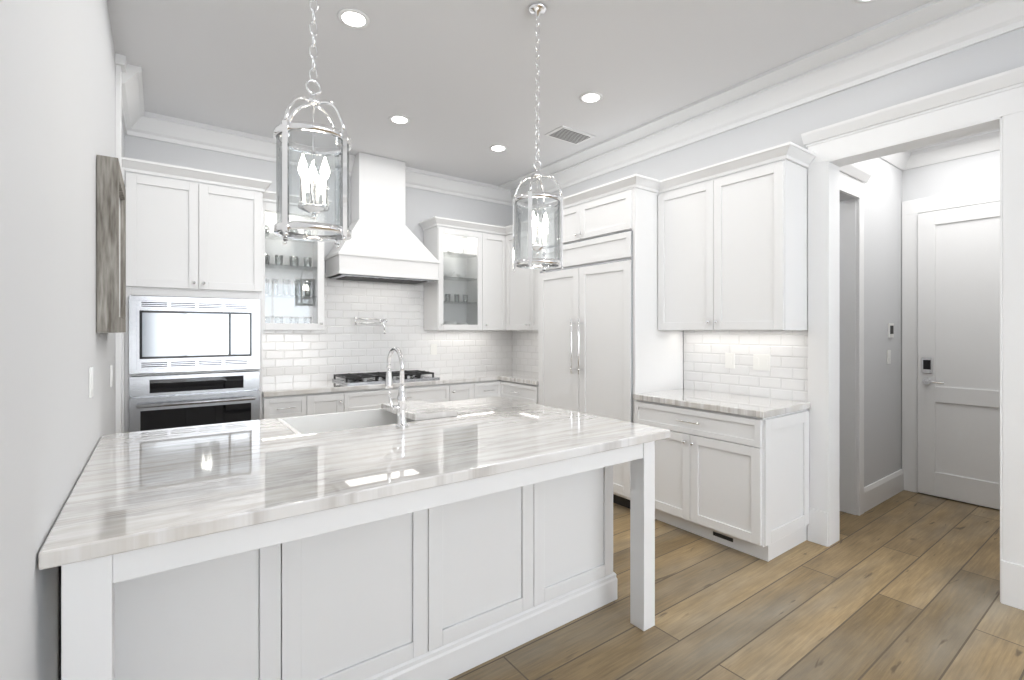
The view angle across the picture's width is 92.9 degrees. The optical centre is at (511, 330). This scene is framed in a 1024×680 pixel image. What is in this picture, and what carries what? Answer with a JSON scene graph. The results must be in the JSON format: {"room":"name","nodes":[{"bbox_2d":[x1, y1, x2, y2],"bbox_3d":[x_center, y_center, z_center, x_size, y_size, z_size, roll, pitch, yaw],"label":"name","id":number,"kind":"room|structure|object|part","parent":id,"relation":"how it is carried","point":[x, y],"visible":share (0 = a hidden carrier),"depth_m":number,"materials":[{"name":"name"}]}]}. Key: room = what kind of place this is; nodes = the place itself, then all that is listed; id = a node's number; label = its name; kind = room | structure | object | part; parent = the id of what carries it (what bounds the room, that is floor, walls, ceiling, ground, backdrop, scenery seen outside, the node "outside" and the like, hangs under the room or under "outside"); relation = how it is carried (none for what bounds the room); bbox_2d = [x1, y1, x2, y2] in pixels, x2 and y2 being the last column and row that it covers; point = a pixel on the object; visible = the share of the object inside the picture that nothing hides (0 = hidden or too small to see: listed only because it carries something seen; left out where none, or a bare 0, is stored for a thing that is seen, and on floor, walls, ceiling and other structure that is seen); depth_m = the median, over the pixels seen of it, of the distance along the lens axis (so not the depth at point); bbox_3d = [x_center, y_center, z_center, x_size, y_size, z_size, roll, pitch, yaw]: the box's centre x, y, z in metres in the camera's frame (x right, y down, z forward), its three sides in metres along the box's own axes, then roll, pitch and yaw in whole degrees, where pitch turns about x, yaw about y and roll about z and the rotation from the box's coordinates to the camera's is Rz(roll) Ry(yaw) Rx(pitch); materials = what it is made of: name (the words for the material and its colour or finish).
{"room":"kitchen","nodes":[
{"label":"kitchen","id":0,"kind":"room"},
{"bbox_2d":[0,0,124,679],"bbox_3d":[-0.766,-0.150,0.587,0.120,3.100,8.090,0,0,-36],"label":"wall","id":1,"kind":"structure","parent":0,"point":[57,96],"depth_m":1.14,"materials":[{"name":"white paint"}]},
{"bbox_2d":[89,367,92,397],"bbox_3d":[-1.628,0.200,1.883,0.008,0.115,0.075,0,0,-36],"label":"outlet","id":2,"kind":"object","parent":1,"relation":"attached to","point":[91,368],"depth_m":1.86,"materials":[{"name":"white plastic"}]},
{"bbox_2d":[96,155,125,332],"bbox_3d":[-1.907,-0.367,2.323,0.072,0.755,0.600,0,0,-36],"label":"picture frame","id":3,"kind":"object","parent":1,"relation":"attached to","point":[110,252],"visible":1,"depth_m":2.09,"materials":[{"name":"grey wood"}]},
{"bbox_2d":[110,365,112,386],"bbox_3d":[-2.210,0.250,2.683,0.008,0.115,0.075,0,0,-36],"label":"outlet","id":4,"kind":"object","parent":1,"relation":"attached to","point":[111,366],"depth_m":2.65,"materials":[{"name":"white plastic"}]},
{"bbox_2d":[115,53,126,433],"bbox_3d":[-2.525,-0.150,3.153,0.050,3.100,0.390,0,0,-36],"label":"trim","id":5,"kind":"structure","parent":1,"relation":"attached to","point":[121,64],"depth_m":3.01,"materials":[{"name":"white paint"}]},
{"bbox_2d":[122,64,145,135],"bbox_3d":[-2.668,-1.615,3.413,0.125,0.170,0.760,0,0,-36],"label":"crown molding","id":6,"kind":"structure","parent":1,"relation":"attached to","point":[133,113],"depth_m":3.42,"materials":[{"name":"white paint"}]},
{"bbox_2d":[125,135,511,383],"bbox_3d":[-1.496,-0.150,4.982,3.865,3.100,0.120,0,0,-36],"label":"wall","id":7,"kind":"structure","parent":0,"point":[421,205],"depth_m":4.64,"materials":[{"name":"white paint"}]},
{"bbox_2d":[263,192,331,329],"bbox_3d":[-1.960,-0.581,4.326,0.599,1.162,0.376,0,0,-36],"label":"upper cabinet","id":8,"kind":"object","parent":7,"relation":"attached to","point":[301,306],"depth_m":4.37,"materials":[{"name":"white paint"}]},
{"bbox_2d":[265,225,311,322],"bbox_3d":[-2.016,-0.464,4.351,0.455,0.890,0.161,0,0,-36],"label":"glassware","id":9,"kind":"object","parent":8,"relation":"in","point":[287,287],"depth_m":4.32,"materials":[{"name":"clear glass"}]},
{"bbox_3d":[-1.866,-1.122,4.197,0.599,0.080,0.056,0,0,-36],"label":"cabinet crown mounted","id":10,"kind":"part","parent":8,"relation":"part of","materials":[{"name":"white wood"}]},
{"bbox_2d":[124,112,497,203],"bbox_3d":[-1.604,-1.615,4.752,3.420,0.170,0.125,0,0,-36],"label":"crown molding","id":11,"kind":"structure","parent":7,"relation":"attached to","point":[159,127],"depth_m":4.25,"materials":[{"name":"white paint"}]},
{"bbox_2d":[324,152,439,283],"bbox_3d":[-1.264,-1.093,4.785,1.004,1.208,0.452,0,0,-36],"label":"range hood","id":12,"kind":"object","parent":7,"relation":"attached to","point":[384,244],"visible":0.96,"depth_m":4.70,"materials":[{"name":"white paint"}]},
{"bbox_2d":[263,273,510,383],"bbox_3d":[-1.154,-0.035,5.152,2.870,1.030,0.008,0,0,-36],"label":"tile backsplash","id":13,"kind":"structure","parent":7,"relation":"attached to","point":[341,343],"depth_m":4.96,"materials":[{"name":"white tile"}]},
{"bbox_2d":[354,317,387,333],"bbox_3d":[-1.407,-0.048,4.878,0.362,0.165,0.136,0,0,-36],"label":"pot filler","id":14,"kind":"object","parent":13,"relation":"attached to","point":[383,320],"visible":1,"depth_m":4.85,"materials":[{"name":"silver metal"}]},
{"bbox_2d":[430,344,436,354],"bbox_3d":[-0.862,0.210,5.354,0.075,0.115,0.007,0,0,-36],"label":"outlet","id":15,"kind":"object","parent":13,"relation":"attached to","point":[433,347],"depth_m":5.35,"materials":[{"name":"white plastic"}]},
{"bbox_2d":[419,218,505,329],"bbox_3d":[-0.521,-0.581,5.372,0.924,1.162,0.376,0,0,-36],"label":"upper cabinet","id":16,"kind":"object","parent":7,"relation":"attached to","point":[480,262],"depth_m":5.38,"materials":[{"name":"white paint"}]},
{"bbox_3d":[-0.893,-1.122,5.145,0.056,0.080,0.306,0,0,-36],"label":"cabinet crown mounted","id":17,"kind":"part","parent":16,"relation":"part of","materials":[{"name":"white wood"}]},
{"bbox_2d":[443,247,467,324],"bbox_3d":[-0.651,-0.462,5.311,0.389,0.885,0.189,0,0,-36],"label":"glassware","id":18,"kind":"object","parent":16,"relation":"in","point":[448,295],"depth_m":5.29,"materials":[{"name":"clear glass"}]},
{"bbox_2d":[430,216,508,234],"bbox_3d":[-0.426,-1.122,5.243,0.926,0.080,0.056,0,0,-36],"label":"crown molding","id":19,"kind":"structure","parent":16,"relation":"attached to","point":[434,221],"depth_m":5.19,"materials":[{"name":"white paint"}]},
{"bbox_2d":[107,0,932,185],"bbox_3d":[1.503,-1.750,2.235,5.800,0.100,8.090,0,0,-36],"label":"ceiling","id":20,"kind":"structure","parent":0,"point":[454,81],"depth_m":3.08,"materials":[{"name":"white paint"}]},
{"bbox_2d":[273,0,351,247],"bbox_3d":[-0.712,-1.006,1.745,0.260,1.382,0.260,0,0,-36],"label":"pendant lantern","id":21,"kind":"object","parent":20,"relation":"hanging from","point":[282,226],"visible":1,"depth_m":1.71,"materials":[{"name":"silver metal"}]},
{"bbox_2d":[337,8,369,28],"bbox_3d":[-0.862,-1.696,2.649,0.168,0.006,0.168,0,0,0],"label":"recessed light","id":22,"kind":"object","parent":20,"relation":"in","point":[353,18],"depth_m":2.64,"materials":[{"name":"white paint"}]},
{"bbox_2d":[389,115,409,123],"bbox_3d":[-0.905,-1.696,3.916,0.168,0.006,0.168,0,0,-36],"label":"recessed light","id":23,"kind":"object","parent":20,"relation":"in","point":[398,119],"depth_m":3.90,"materials":[{"name":"white paint"}]},
{"bbox_2d":[489,145,506,151],"bbox_3d":[-0.127,-1.696,4.530,0.168,0.006,0.168,0,0,-36],"label":"recessed light","id":24,"kind":"object","parent":20,"relation":"in","point":[497,148],"depth_m":4.53,"materials":[{"name":"white paint"}]},
{"bbox_2d":[513,3,562,272],"bbox_3d":[0.135,-1.006,2.570,0.260,1.382,0.260,0,0,-36],"label":"pendant lantern","id":25,"kind":"object","parent":20,"relation":"hanging from","point":[537,10],"visible":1,"depth_m":2.56,"materials":[{"name":"silver metal"}]},
{"bbox_2d":[545,126,594,144],"bbox_3d":[0.506,-1.695,4.237,0.380,0.008,0.230,0,0,-36],"label":"ceiling vent","id":26,"kind":"object","parent":20,"relation":"in","point":[569,135],"visible":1,"depth_m":4.22,"materials":[{"name":"white metal"}]},
{"bbox_2d":[579,92,602,102],"bbox_3d":[0.576,-1.696,3.546,0.168,0.006,0.168,0,0,-36],"label":"recessed light","id":27,"kind":"object","parent":20,"relation":"in","point":[588,97],"depth_m":3.54,"materials":[{"name":"white paint"}]},
{"bbox_2d":[856,0,875,2],"bbox_3d":[1.817,-1.696,2.433,0.168,0.006,0.168,0,0,-36],"label":"recessed light","id":28,"kind":"object","parent":20,"relation":"in","point":[861,1],"depth_m":2.51,"materials":[{"name":"white paint"}]},
{"bbox_2d":[449,490,1023,679],"bbox_3d":[1.503,1.450,2.235,5.800,0.100,8.090,0,0,-36],"label":"floor","id":29,"kind":"structure","parent":0,"point":[903,585],"depth_m":2.40,"materials":[{"name":"brown wood"}]},
{"bbox_2d":[122,157,273,432],"bbox_3d":[-2.444,0.119,3.789,0.927,2.562,0.676,0,0,-36],"label":"tall cabinet","id":30,"kind":"object","parent":29,"relation":"on","point":[184,238],"depth_m":3.51,"materials":[{"name":"white paint"}]},
{"bbox_2d":[129,295,259,373],"bbox_3d":[-2.411,0.030,3.720,0.798,0.534,0.487,0,0,-36],"label":"microwave","id":31,"kind":"object","parent":30,"relation":"in","point":[177,334],"visible":1,"depth_m":3.50,"materials":[{"name":"silver metal"}]},
{"bbox_2d":[129,371,259,431],"bbox_3d":[-2.422,0.679,3.735,0.794,0.722,0.650,0,0,-36],"label":"wall oven","id":32,"kind":"object","parent":30,"relation":"in","point":[156,402],"visible":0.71,"depth_m":3.50,"materials":[{"name":"silver metal"}]},
{"bbox_3d":[-2.262,-1.122,3.538,0.927,0.080,0.056,0,0,-36],"label":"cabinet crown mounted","id":33,"kind":"part","parent":30,"relation":"part of","materials":[{"name":"white wood"}]},
{"bbox_2d":[263,394,314,418],"bbox_3d":[-1.969,0.961,4.156,0.380,0.878,0.640,0,0,-36],"label":"base cabinet","id":34,"kind":"object","parent":29,"relation":"on","point":[276,407],"depth_m":3.90,"materials":[{"name":"white paint"}]},
{"bbox_2d":[315,391,346,414],"bbox_3d":[-1.743,0.961,4.320,0.300,0.878,0.640,0,0,-36],"label":"base cabinet","id":35,"kind":"object","parent":29,"relation":"on","point":[331,402],"depth_m":4.09,"materials":[{"name":"white paint"}]},
{"bbox_2d":[61,441,654,679],"bbox_3d":[-0.589,0.961,2.284,2.137,0.878,1.452,0,0,-36],"label":"kitchen island","id":36,"kind":"object","parent":29,"relation":"on","point":[447,582],"visible":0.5,"depth_m":1.76,"materials":[{"name":"white paint"}]},
{"bbox_2d":[38,397,669,569],"bbox_3d":[-0.561,0.500,2.293,2.211,0.040,1.470,0,0,-36],"label":"island countertop","id":37,"kind":"structure","parent":36,"relation":"on","point":[133,491],"depth_m":1.74,"materials":[{"name":"white stone"}]},
{"bbox_2d":[277,408,460,434],"bbox_3d":[-0.787,0.628,2.716,0.872,0.284,0.551,0,0,-36],"label":"sink","id":38,"kind":"object","parent":37,"relation":"in","point":[311,424],"visible":0.04,"depth_m":2.86,"materials":[{"name":"white ceramic"}]},
{"bbox_2d":[381,400,456,420],"bbox_3d":[-0.557,0.468,2.877,0.260,0.036,0.490,0,0,-36],"label":"board","id":39,"kind":"object","parent":38,"relation":"on","point":[417,410],"visible":0.88,"depth_m":2.76,"materials":[{"name":"white stone"}]},
{"bbox_2d":[385,347,408,427],"bbox_3d":[-0.611,0.281,2.473,0.105,0.396,0.223,0,0,-36],"label":"faucet","id":40,"kind":"object","parent":37,"relation":"on","point":[401,408],"visible":1,"depth_m":2.41,"materials":[{"name":"silver metal"}]},
{"bbox_2d":[347,383,458,411],"bbox_3d":[-1.209,0.961,4.708,1.140,0.878,0.640,0,0,-36],"label":"base cabinet","id":41,"kind":"object","parent":29,"relation":"on","point":[357,400],"depth_m":4.44,"materials":[{"name":"white paint"}]},
{"bbox_2d":[263,369,537,396],"bbox_3d":[-0.962,0.500,4.879,2.861,0.040,0.655,0,0,-36],"label":"countertop","id":42,"kind":"structure","parent":41,"relation":"on","point":[328,386],"depth_m":4.39,"materials":[{"name":"white stone"}]},
{"bbox_2d":[332,370,439,384],"bbox_3d":[-1.214,0.448,4.717,0.900,0.063,0.480,0,0,-36],"label":"cooktop","id":43,"kind":"object","parent":42,"relation":"in","point":[370,377],"visible":0.94,"depth_m":4.61,"materials":[{"name":"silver metal"}]},
{"bbox_2d":[459,382,474,399],"bbox_3d":[-0.683,0.961,5.090,0.280,0.878,0.640,0,0,-36],"label":"base cabinet","id":44,"kind":"object","parent":29,"relation":"on","point":[466,390],"depth_m":4.87,"materials":[{"name":"white paint"}]},
{"bbox_2d":[475,380,498,398],"bbox_3d":[-0.456,0.961,5.255,0.400,0.878,0.640,0,0,-36],"label":"base cabinet","id":45,"kind":"object","parent":29,"relation":"on","point":[483,389],"depth_m":5.01,"materials":[{"name":"white paint"}]},
{"bbox_2d":[499,380,537,403],"bbox_3d":[0.309,0.961,5.035,0.620,0.878,0.615,0,0,-36],"label":"base cabinet","id":46,"kind":"object","parent":29,"relation":"on","point":[507,389],"depth_m":4.84,"materials":[{"name":"white paint"}]},
{"bbox_2d":[500,373,537,384],"bbox_3d":[0.308,0.500,5.025,0.634,0.040,0.600,0,0,-36],"label":"countertop","id":47,"kind":"structure","parent":46,"relation":"on","point":[532,378],"depth_m":4.95,"materials":[{"name":"white stone"}]},
{"bbox_2d":[538,188,682,508],"bbox_3d":[0.807,0.160,4.301,0.679,2.480,1.150,0,0,-36],"label":"refrigerator","id":48,"kind":"object","parent":29,"relation":"on","point":[607,348],"visible":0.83,"depth_m":3.93,"materials":[{"name":"white paint"}]},
{"bbox_2d":[533,174,645,220],"bbox_3d":[0.578,-1.122,4.138,0.072,0.080,1.267,0,0,-36],"label":"crown molding","id":49,"kind":"structure","parent":48,"relation":"attached to","point":[635,180],"depth_m":3.90,"materials":[{"name":"white paint"}]},
{"bbox_2d":[634,400,808,561],"bbox_3d":[1.441,0.961,3.446,0.656,0.878,0.974,0,0,-36],"label":"base cabinet","id":50,"kind":"object","parent":29,"relation":"on","point":[738,482],"visible":0.79,"depth_m":3.12,"materials":[{"name":"white paint"}]},
{"bbox_2d":[633,388,809,417],"bbox_3d":[1.453,0.500,3.453,0.630,0.040,0.978,0,0,-36],"label":"countertop","id":51,"kind":"structure","parent":50,"relation":"on","point":[753,406],"depth_m":3.28,"materials":[{"name":"white stone"}]},
{"bbox_2d":[512,27,1023,401],"bbox_3d":[2.396,-0.150,2.810,0.120,3.100,7.970,0,0,-36],"label":"wall","id":52,"kind":"structure","parent":0,"point":[990,57],"depth_m":3.15,"materials":[{"name":"white paint"}]},
{"bbox_2d":[502,219,538,329],"bbox_3d":[0.303,-0.581,5.228,0.404,1.162,0.933,0,0,-36],"label":"upper cabinet","id":53,"kind":"object","parent":52,"relation":"attached to","point":[521,299],"depth_m":5.28,"materials":[{"name":"white paint"}]},
{"bbox_3d":[0.196,-1.122,5.104,0.084,0.080,0.859,0,0,-36],"label":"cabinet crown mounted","id":54,"kind":"part","parent":53,"relation":"part of","materials":[{"name":"white wood"}]},
{"bbox_2d":[511,330,537,371],"bbox_3d":[0.378,0.240,5.478,0.008,0.480,1.240,0,0,-36],"label":"tile backsplash","id":55,"kind":"structure","parent":52,"relation":"attached to","point":[524,343],"depth_m":5.79,"materials":[{"name":"white tile"}]},
{"bbox_2d":[650,142,815,329],"bbox_3d":[1.555,-0.581,3.505,0.404,1.162,1.016,0,0,-36],"label":"upper cabinet","id":56,"kind":"object","parent":52,"relation":"attached to","point":[732,251],"depth_m":3.31,"materials":[{"name":"white paint"}]},
{"bbox_3d":[1.425,-1.122,3.411,0.084,0.080,1.016,0,0,-36],"label":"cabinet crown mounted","id":57,"kind":"part","parent":56,"relation":"part of","materials":[{"name":"white wood"}]},
{"bbox_3d":[1.873,-1.122,3.143,0.314,0.080,0.056,0,0,-36],"label":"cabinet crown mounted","id":58,"kind":"part","parent":56,"relation":"part of","materials":[{"name":"white wood"}]},
{"bbox_2d":[684,330,807,401],"bbox_3d":[1.708,0.240,3.648,0.008,0.480,0.955,0,0,-36],"label":"tile backsplash","id":59,"kind":"structure","parent":52,"relation":"attached to","point":[704,350],"depth_m":3.59,"materials":[{"name":"white tile"}]},
{"bbox_2d":[725,353,734,367],"bbox_3d":[1.659,0.230,3.702,0.007,0.115,0.075,0,0,-36],"label":"outlet","id":60,"kind":"object","parent":59,"relation":"attached to","point":[729,357],"depth_m":3.70,"materials":[{"name":"white plastic"}]},
{"bbox_2d":[753,354,769,370],"bbox_3d":[1.800,0.230,3.507,0.007,0.115,0.120,0,0,-36],"label":"outlet","id":61,"kind":"object","parent":59,"relation":"attached to","point":[761,361],"depth_m":3.51,"materials":[{"name":"white plastic"}]},
{"bbox_2d":[498,0,1023,205],"bbox_3d":[2.190,-1.615,2.735,0.300,0.170,7.850,0,0,-36],"label":"crown molding","id":62,"kind":"structure","parent":52,"relation":"attached to","point":[933,29],"depth_m":3.17,"materials":[{"name":"white paint"}]},
{"bbox_2d":[801,66,1023,609],"bbox_3d":[2.593,0.048,3.101,0.939,2.705,1.170,0,0,-36],"label":"door frame","id":63,"kind":"structure","parent":52,"relation":"attached to","point":[990,103],"depth_m":3.13,"materials":[{"name":"white paint"}]},
{"bbox_2d":[840,158,901,486],"bbox_3d":[2.785,-0.150,3.890,1.780,3.100,0.120,0,0,-36],"label":"wall","id":64,"kind":"structure","parent":0,"point":[882,310],"depth_m":4.01,"materials":[{"name":"white paint"}]},
{"bbox_2d":[864,469,903,512],"bbox_3d":[3.068,1.310,4.010,0.940,0.180,0.018,0,0,-36],"label":"baseboard","id":65,"kind":"structure","parent":64,"relation":"attached to","point":[876,493],"depth_m":3.95,"materials":[{"name":"white paint"}]},
{"bbox_2d":[887,350,890,363],"bbox_3d":[3.138,0.222,4.061,0.071,0.111,0.016,0,0,-36],"label":"light switch","id":66,"kind":"object","parent":64,"relation":"attached to","point":[888,351],"depth_m":4.07,"materials":[{"name":"white plastic"}]},
{"bbox_2d":[888,323,893,337],"bbox_3d":[3.177,0.001,4.089,0.120,0.118,0.016,0,0,-36],"label":"thermostat","id":67,"kind":"object","parent":64,"relation":"attached to","point":[890,330],"depth_m":4.08,"materials":[{"name":"white plastic"}]},
{"bbox_2d":[879,150,913,170],"bbox_3d":[2.799,-1.470,3.770,1.660,0.120,0.090,0,0,-36],"label":"crown molding","id":68,"kind":"structure","parent":64,"relation":"attached to","point":[904,160],"depth_m":4.15,"materials":[{"name":"white paint"}]},
{"bbox_2d":[902,150,999,509],"bbox_3d":[3.851,-0.150,3.836,0.120,3.100,1.220,0,0,-36],"label":"wall","id":69,"kind":"structure","parent":0,"point":[978,171],"depth_m":4.02,"materials":[{"name":"white paint"}]},
{"bbox_2d":[902,185,999,492],"bbox_3d":[3.782,0.107,3.865,0.086,2.585,1.088,0,0,-36],"label":"door frame","id":70,"kind":"structure","parent":69,"relation":"attached to","point":[911,209],"depth_m":4.22,"materials":[{"name":"white paint"}]},
{"bbox_2d":[914,131,999,167],"bbox_3d":[3.759,-1.470,3.782,0.090,0.120,1.000,0,0,-36],"label":"crown molding","id":71,"kind":"structure","parent":69,"relation":"attached to","point":[989,142],"depth_m":3.95,"materials":[{"name":"white paint"}]},
{"bbox_2d":[918,201,999,509],"bbox_3d":[3.714,0.194,3.830,0.096,2.388,0.830,0,0,-36],"label":"hall door","id":72,"kind":"structure","parent":69,"relation":"in","point":[959,354],"depth_m":3.96,"materials":[{"name":"white paint"}]},
{"bbox_2d":[909,128,999,151],"bbox_3d":[3.095,-1.615,3.361,1.660,0.170,1.100,0,0,-36],"label":"ceiling","id":73,"kind":"structure","parent":0,"point":[958,139],"depth_m":3.92,"materials":[{"name":"white paint"}]}
]}

